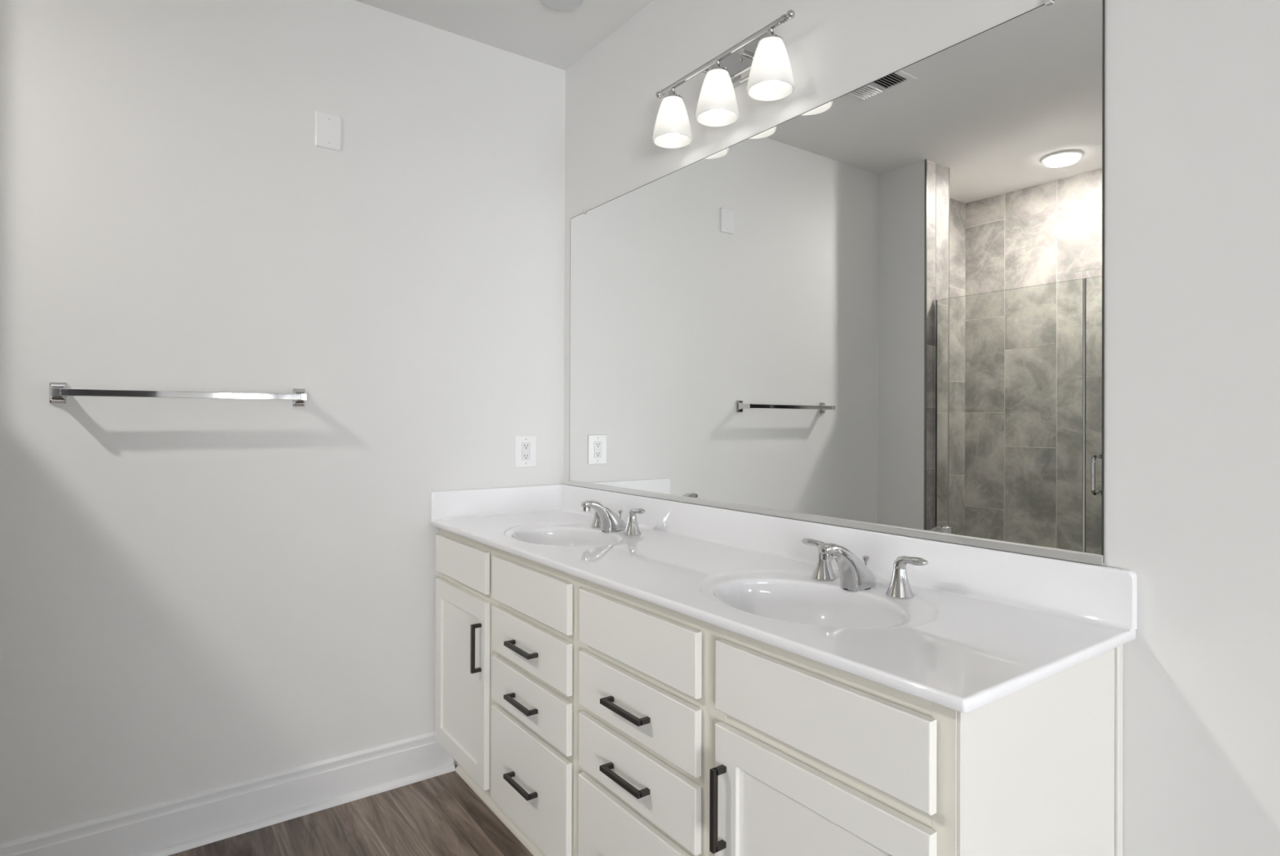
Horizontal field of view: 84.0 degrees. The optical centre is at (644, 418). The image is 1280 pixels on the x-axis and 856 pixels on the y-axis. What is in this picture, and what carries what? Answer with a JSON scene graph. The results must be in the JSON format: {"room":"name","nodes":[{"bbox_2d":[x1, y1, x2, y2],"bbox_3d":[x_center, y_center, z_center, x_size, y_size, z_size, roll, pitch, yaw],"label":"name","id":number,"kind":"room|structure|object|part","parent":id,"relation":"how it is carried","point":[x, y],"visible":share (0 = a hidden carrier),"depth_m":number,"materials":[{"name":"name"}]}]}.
{"room":"bathroom","nodes":[
{"label":"bathroom","id":0,"kind":"room"},
{"bbox_2d":[0,0,564,844],"bbox_3d":[-1.595,-0.073,2.090,3.272,2.737,0.120,0,0,-36],"label":"wall","id":1,"kind":"structure","parent":0,"point":[197,595],"depth_m":2.25,"materials":[{"name":"white paint"}]},
{"bbox_2d":[48,382,306,406],"bbox_3d":[-1.363,-0.069,2.131,0.651,0.059,0.085,0,0,-36],"label":"towel bar","id":2,"kind":"object","parent":1,"relation":"attached to","point":[59,392],"visible":1,"depth_m":2.06,"materials":[{"name":"silver metal"}]},
{"bbox_3d":[-1.608,-0.070,1.947,0.034,0.038,0.074,0,0,-36],"label":"post","id":3,"kind":"part","parent":2,"relation":"part of","materials":[{"name":"silver metal"}]},
{"bbox_3d":[-1.112,-0.068,2.307,0.034,0.038,0.074,0,0,-36],"label":"post","id":4,"kind":"part","parent":2,"relation":"part of","materials":[{"name":"silver metal"}]},
{"bbox_2d":[0,731,455,855],"bbox_3d":[-1.369,1.222,2.158,1.636,0.149,0.034,0,0,-36],"label":"baseboard","id":5,"kind":"structure","parent":1,"relation":"attached to","point":[183,824],"depth_m":2.24,"materials":[{"name":"white paint"}]},
{"bbox_3d":[-1.365,1.287,2.151,1.636,0.019,0.019,0,0,-36],"label":"shoe moulding","id":6,"kind":"part","parent":5,"relation":"part of","materials":[{"name":"white paint"}]},
{"bbox_2d":[315,110,341,151],"bbox_3d":[-1.064,-0.968,2.396,0.083,0.119,0.006,0,0,-36],"label":"blank wall plate","id":7,"kind":"object","parent":1,"relation":"attached to","point":[327,126],"visible":1,"depth_m":2.39,"materials":[{"name":"white plastic"}]},
{"bbox_2d":[514,435,536,467],"bbox_3d":[-0.471,0.132,2.825,0.093,0.126,0.007,0,0,-36],"label":"wall outlet","id":8,"kind":"object","parent":1,"relation":"attached to","point":[525,446],"visible":1,"depth_m":2.82,"materials":[{"name":"white plastic"}]},
{"bbox_2d":[522,442,529,460],"bbox_3d":[-0.470,0.132,2.823,0.034,0.068,0.002,0,0,-36],"label":"receptacle","id":9,"kind":"object","parent":8,"relation":"attached to","point":[526,446],"depth_m":2.82,"materials":[{"name":"grey plastic"}]},
{"bbox_2d":[168,765,533,855],"bbox_3d":[-0.147,1.341,-1.257,4.840,0.100,7.240,0,0,-36],"label":"floor","id":10,"kind":"structure","parent":0,"point":[440,815],"depth_m":2.24,"materials":[{"name":"brown wood"}]},
{"bbox_2d":[435,528,1123,855],"bbox_3d":[0.029,0.846,1.933,0.576,0.910,2.036,0,0,-36],"label":"vanity cabinet","id":11,"kind":"object","parent":10,"relation":"on","point":[590,718],"visible":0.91,"depth_m":1.34,"materials":[{"name":"beige paint"}]},
{"bbox_3d":[-0.622,0.875,2.418,0.007,0.467,0.327,0,0,-36],"label":"door panel","id":12,"kind":"part","parent":11,"relation":"part of","materials":[{"name":"white paint"}]},
{"bbox_3d":[-0.624,0.489,2.416,0.017,0.131,0.446,0,0,-36],"label":"false drawer","id":13,"kind":"part","parent":11,"relation":"part of","materials":[{"name":"white paint"}]},
{"bbox_3d":[-0.625,0.875,2.416,0.019,0.586,0.446,0,0,-36],"label":"door","id":14,"kind":"part","parent":11,"relation":"part of","materials":[{"name":"white paint"}]},
{"bbox_3d":[-0.532,0.726,2.245,0.032,0.152,0.011,0,0,-36],"label":"pull handle","id":15,"kind":"part","parent":11,"relation":"part of","materials":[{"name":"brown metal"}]},
{"bbox_3d":[-0.348,1.027,1.989,0.032,0.011,0.152,0,0,-36],"label":"pull handle","id":16,"kind":"part","parent":11,"relation":"part of","materials":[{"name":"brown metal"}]},
{"bbox_3d":[-0.347,0.800,1.989,0.032,0.011,0.152,0,0,-36],"label":"pull handle","id":17,"kind":"part","parent":11,"relation":"part of","materials":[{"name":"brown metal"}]},
{"bbox_3d":[-0.347,0.647,1.990,0.032,0.011,0.152,0,0,-36],"label":"pull handle","id":18,"kind":"part","parent":11,"relation":"part of","materials":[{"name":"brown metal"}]},
{"bbox_3d":[-0.328,1.025,2.004,0.017,0.285,0.465,0,0,-36],"label":"drawer","id":19,"kind":"part","parent":11,"relation":"part of","materials":[{"name":"white paint"}]},
{"bbox_3d":[-0.327,0.797,2.004,0.017,0.132,0.465,0,0,-36],"label":"drawer","id":20,"kind":"part","parent":11,"relation":"part of","materials":[{"name":"white paint"}]},
{"bbox_3d":[-0.326,0.489,2.005,0.017,0.131,0.465,0,0,-36],"label":"false drawer","id":21,"kind":"part","parent":11,"relation":"part of","materials":[{"name":"white paint"}]},
{"bbox_3d":[-0.327,0.644,2.005,0.017,0.132,0.465,0,0,-36],"label":"drawer","id":22,"kind":"part","parent":11,"relation":"part of","materials":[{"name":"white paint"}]},
{"bbox_3d":[-0.045,0.799,1.573,0.032,0.011,0.152,0,0,-36],"label":"pull handle","id":23,"kind":"part","parent":11,"relation":"part of","materials":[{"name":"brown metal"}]},
{"bbox_3d":[-0.045,0.646,1.573,0.032,0.011,0.152,0,0,-36],"label":"pull handle","id":24,"kind":"part","parent":11,"relation":"part of","materials":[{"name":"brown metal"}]},
{"bbox_3d":[-0.026,1.025,1.587,0.017,0.285,0.450,0,0,-36],"label":"drawer","id":25,"kind":"part","parent":11,"relation":"part of","materials":[{"name":"white paint"}]},
{"bbox_3d":[-0.025,0.797,1.588,0.017,0.132,0.450,0,0,-36],"label":"drawer","id":26,"kind":"part","parent":11,"relation":"part of","materials":[{"name":"white paint"}]},
{"bbox_3d":[-0.025,0.644,1.588,0.017,0.132,0.450,0,0,-36],"label":"drawer","id":27,"kind":"part","parent":11,"relation":"part of","materials":[{"name":"white paint"}]},
{"bbox_3d":[-0.024,0.489,1.589,0.017,0.131,0.450,0,0,-36],"label":"false drawer","id":28,"kind":"part","parent":11,"relation":"part of","materials":[{"name":"white paint"}]},
{"bbox_3d":[0.137,0.726,1.322,0.032,0.152,0.011,0,0,-36],"label":"pull handle","id":29,"kind":"part","parent":11,"relation":"part of","materials":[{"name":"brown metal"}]},
{"bbox_2d":[430,484,1137,713],"bbox_3d":[0.044,0.388,1.931,0.558,0.237,2.058,0,0,-36],"label":"countertop","id":30,"kind":"structure","parent":11,"relation":"on","point":[980,627],"depth_m":1.53,"materials":[{"name":"white stone"}]},
{"bbox_3d":[-0.231,0.439,2.305,0.424,0.134,0.536,0,0,-36],"label":"sink bowl","id":31,"kind":"part","parent":30,"relation":"part of","materials":[{"name":"white ceramic"}]},
{"bbox_2d":[581,500,645,535],"bbox_3d":[-0.136,0.325,2.374,0.167,0.109,0.335,0,0,-36],"label":"faucet","id":32,"kind":"object","parent":30,"relation":"on","point":[604,517],"visible":1,"depth_m":2.36,"materials":[{"name":"silver metal"}]},
{"bbox_3d":[-0.159,0.349,2.484,0.056,0.058,0.056,0,0,-36],"label":"handle","id":33,"kind":"part","parent":32,"relation":"part of","materials":[{"name":"silver metal"}]},
{"bbox_3d":[-0.137,0.324,2.374,0.166,0.108,0.053,0,0,-36],"label":"spout","id":34,"kind":"part","parent":32,"relation":"part of","materials":[{"name":"silver metal"}]},
{"bbox_3d":[-0.081,0.334,2.414,0.015,0.045,0.015,0,0,27],"label":"lift rod","id":35,"kind":"part","parent":32,"relation":"part of","materials":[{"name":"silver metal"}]},
{"bbox_3d":[-0.039,0.349,2.318,0.056,0.058,0.056,0,0,-36],"label":"handle","id":36,"kind":"part","parent":32,"relation":"part of","materials":[{"name":"silver metal"}]},
{"bbox_3d":[-0.024,0.304,2.297,0.029,0.028,0.078,0,0,-36],"label":"lever","id":37,"kind":"part","parent":32,"relation":"part of","materials":[{"name":"silver metal"}]},
{"bbox_3d":[0.351,0.439,1.501,0.424,0.134,0.536,0,0,-36],"label":"sink bowl","id":38,"kind":"part","parent":30,"relation":"part of","materials":[{"name":"white ceramic"}]},
{"bbox_2d":[801,537,928,599],"bbox_3d":[0.446,0.324,1.570,0.167,0.109,0.335,0,0,-36],"label":"faucet","id":39,"kind":"object","parent":30,"relation":"on","point":[855,575],"visible":1,"depth_m":1.55,"materials":[{"name":"silver metal"}]},
{"bbox_3d":[0.408,0.304,1.701,0.029,0.028,0.078,0,0,-36],"label":"lever","id":40,"kind":"part","parent":39,"relation":"part of","materials":[{"name":"silver metal"}]},
{"bbox_3d":[0.423,0.348,1.680,0.056,0.058,0.056,0,0,-36],"label":"handle","id":41,"kind":"part","parent":39,"relation":"part of","materials":[{"name":"silver metal"}]},
{"bbox_3d":[0.446,0.324,1.570,0.166,0.108,0.053,0,0,-36],"label":"spout","id":42,"kind":"part","parent":39,"relation":"part of","materials":[{"name":"silver metal"}]},
{"bbox_3d":[0.501,0.334,1.610,0.015,0.045,0.015,0,0,27],"label":"lift rod","id":43,"kind":"part","parent":39,"relation":"part of","materials":[{"name":"silver metal"}]},
{"bbox_3d":[0.543,0.348,1.514,0.056,0.058,0.056,0,0,-36],"label":"handle","id":44,"kind":"part","parent":39,"relation":"part of","materials":[{"name":"silver metal"}]},
{"bbox_3d":[0.559,0.304,1.493,0.029,0.028,0.078,0,0,-36],"label":"lever","id":45,"kind":"part","parent":39,"relation":"part of","materials":[{"name":"silver metal"}]},
{"bbox_3d":[0.275,0.875,1.179,0.007,0.467,0.331,0,0,-36],"label":"door panel","id":46,"kind":"part","parent":11,"relation":"part of","materials":[{"name":"white paint"}]},
{"bbox_3d":[0.273,0.489,1.178,0.017,0.131,0.450,0,0,-36],"label":"false drawer","id":47,"kind":"part","parent":11,"relation":"part of","materials":[{"name":"white paint"}]},
{"bbox_3d":[0.272,0.875,1.177,0.019,0.586,0.450,0,0,-36],"label":"door","id":48,"kind":"part","parent":11,"relation":"part of","materials":[{"name":"white paint"}]},
{"bbox_3d":[0.634,0.846,1.124,0.500,0.910,0.006,0,0,-36],"label":"panel","id":49,"kind":"part","parent":11,"relation":"part of","materials":[{"name":"white paint"}]},
{"bbox_3d":[0.848,0.847,1.275,0.021,0.910,0.010,0,0,-36],"label":"scribe moulding","id":50,"kind":"part","parent":11,"relation":"part of","materials":[{"name":"white paint"}]},
{"bbox_2d":[354,0,653,70],"bbox_3d":[-0.136,-1.491,-1.249,4.840,0.110,7.240,0,0,-36],"label":"ceiling","id":51,"kind":"structure","parent":0,"point":[532,29],"depth_m":2.57,"materials":[{"name":"white paint"}]},
{"bbox_2d":[563,0,1279,855],"bbox_3d":[1.770,-0.067,0.131,0.120,2.737,7.000,0,0,-36],"label":"wall","id":52,"kind":"structure","parent":0,"point":[1192,87],"depth_m":1.22,"materials":[{"name":"white paint"}]},
{"bbox_2d":[653,9,795,148],"bbox_3d":[0.219,-0.980,2.054,0.144,0.232,0.581,0,0,-36],"label":"vanity light","id":53,"kind":"object","parent":52,"relation":"attached to","point":[762,60],"visible":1,"depth_m":2.01,"materials":[{"name":"white glass"}]},
{"bbox_3d":[0.087,-0.929,2.217,0.123,0.130,0.123,0,0,-36],"label":"lamp shade","id":54,"kind":"part","parent":53,"relation":"part of","materials":[{"name":"white glass"}]},
{"bbox_3d":[0.087,-0.932,2.217,0.053,0.114,0.053,0,0,-36],"label":"bulb","id":55,"kind":"part","parent":53,"relation":"part of","materials":[{"name":"white glass"}]},
{"bbox_3d":[0.210,-0.929,2.048,0.123,0.130,0.123,0,0,-36],"label":"lamp shade","id":56,"kind":"part","parent":53,"relation":"part of","materials":[{"name":"white glass"}]},
{"bbox_3d":[0.210,-0.932,2.048,0.053,0.114,0.053,0,0,-36],"label":"bulb","id":57,"kind":"part","parent":53,"relation":"part of","materials":[{"name":"white glass"}]},
{"bbox_3d":[0.268,-1.038,2.088,0.024,0.116,0.260,0,0,-36],"label":"plate","id":58,"kind":"part","parent":53,"relation":"part of","materials":[{"name":"silver metal"}]},
{"bbox_3d":[0.277,-1.032,2.006,0.058,0.012,0.012,0,0,-36],"label":"support arm","id":59,"kind":"part","parent":53,"relation":"part of","materials":[{"name":"silver metal"}]},
{"bbox_3d":[0.333,-0.929,1.878,0.123,0.130,0.123,0,0,-36],"label":"lamp shade","id":60,"kind":"part","parent":53,"relation":"part of","materials":[{"name":"white glass"}]},
{"bbox_3d":[0.333,-0.932,1.878,0.053,0.114,0.053,0,0,-36],"label":"bulb","id":61,"kind":"part","parent":53,"relation":"part of","materials":[{"name":"white glass"}]},
{"bbox_2d":[567,0,1105,565],"bbox_3d":[0.268,-0.275,2.093,0.012,1.090,1.953,0,0,-36],"label":"wall mirror","id":62,"kind":"object","parent":52,"relation":"attached to","point":[879,307],"visible":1,"depth_m":1.68,"materials":[{"name":"clear glass"}]},
{"bbox_2d":[560,484,1137,632],"bbox_3d":[0.257,0.322,2.085,0.033,0.104,2.057,0,0,-36],"label":"backsplash","id":63,"kind":"structure","parent":52,"relation":"attached to","point":[1095,594],"depth_m":1.57,"materials":[{"name":"white stone"}]}
]}

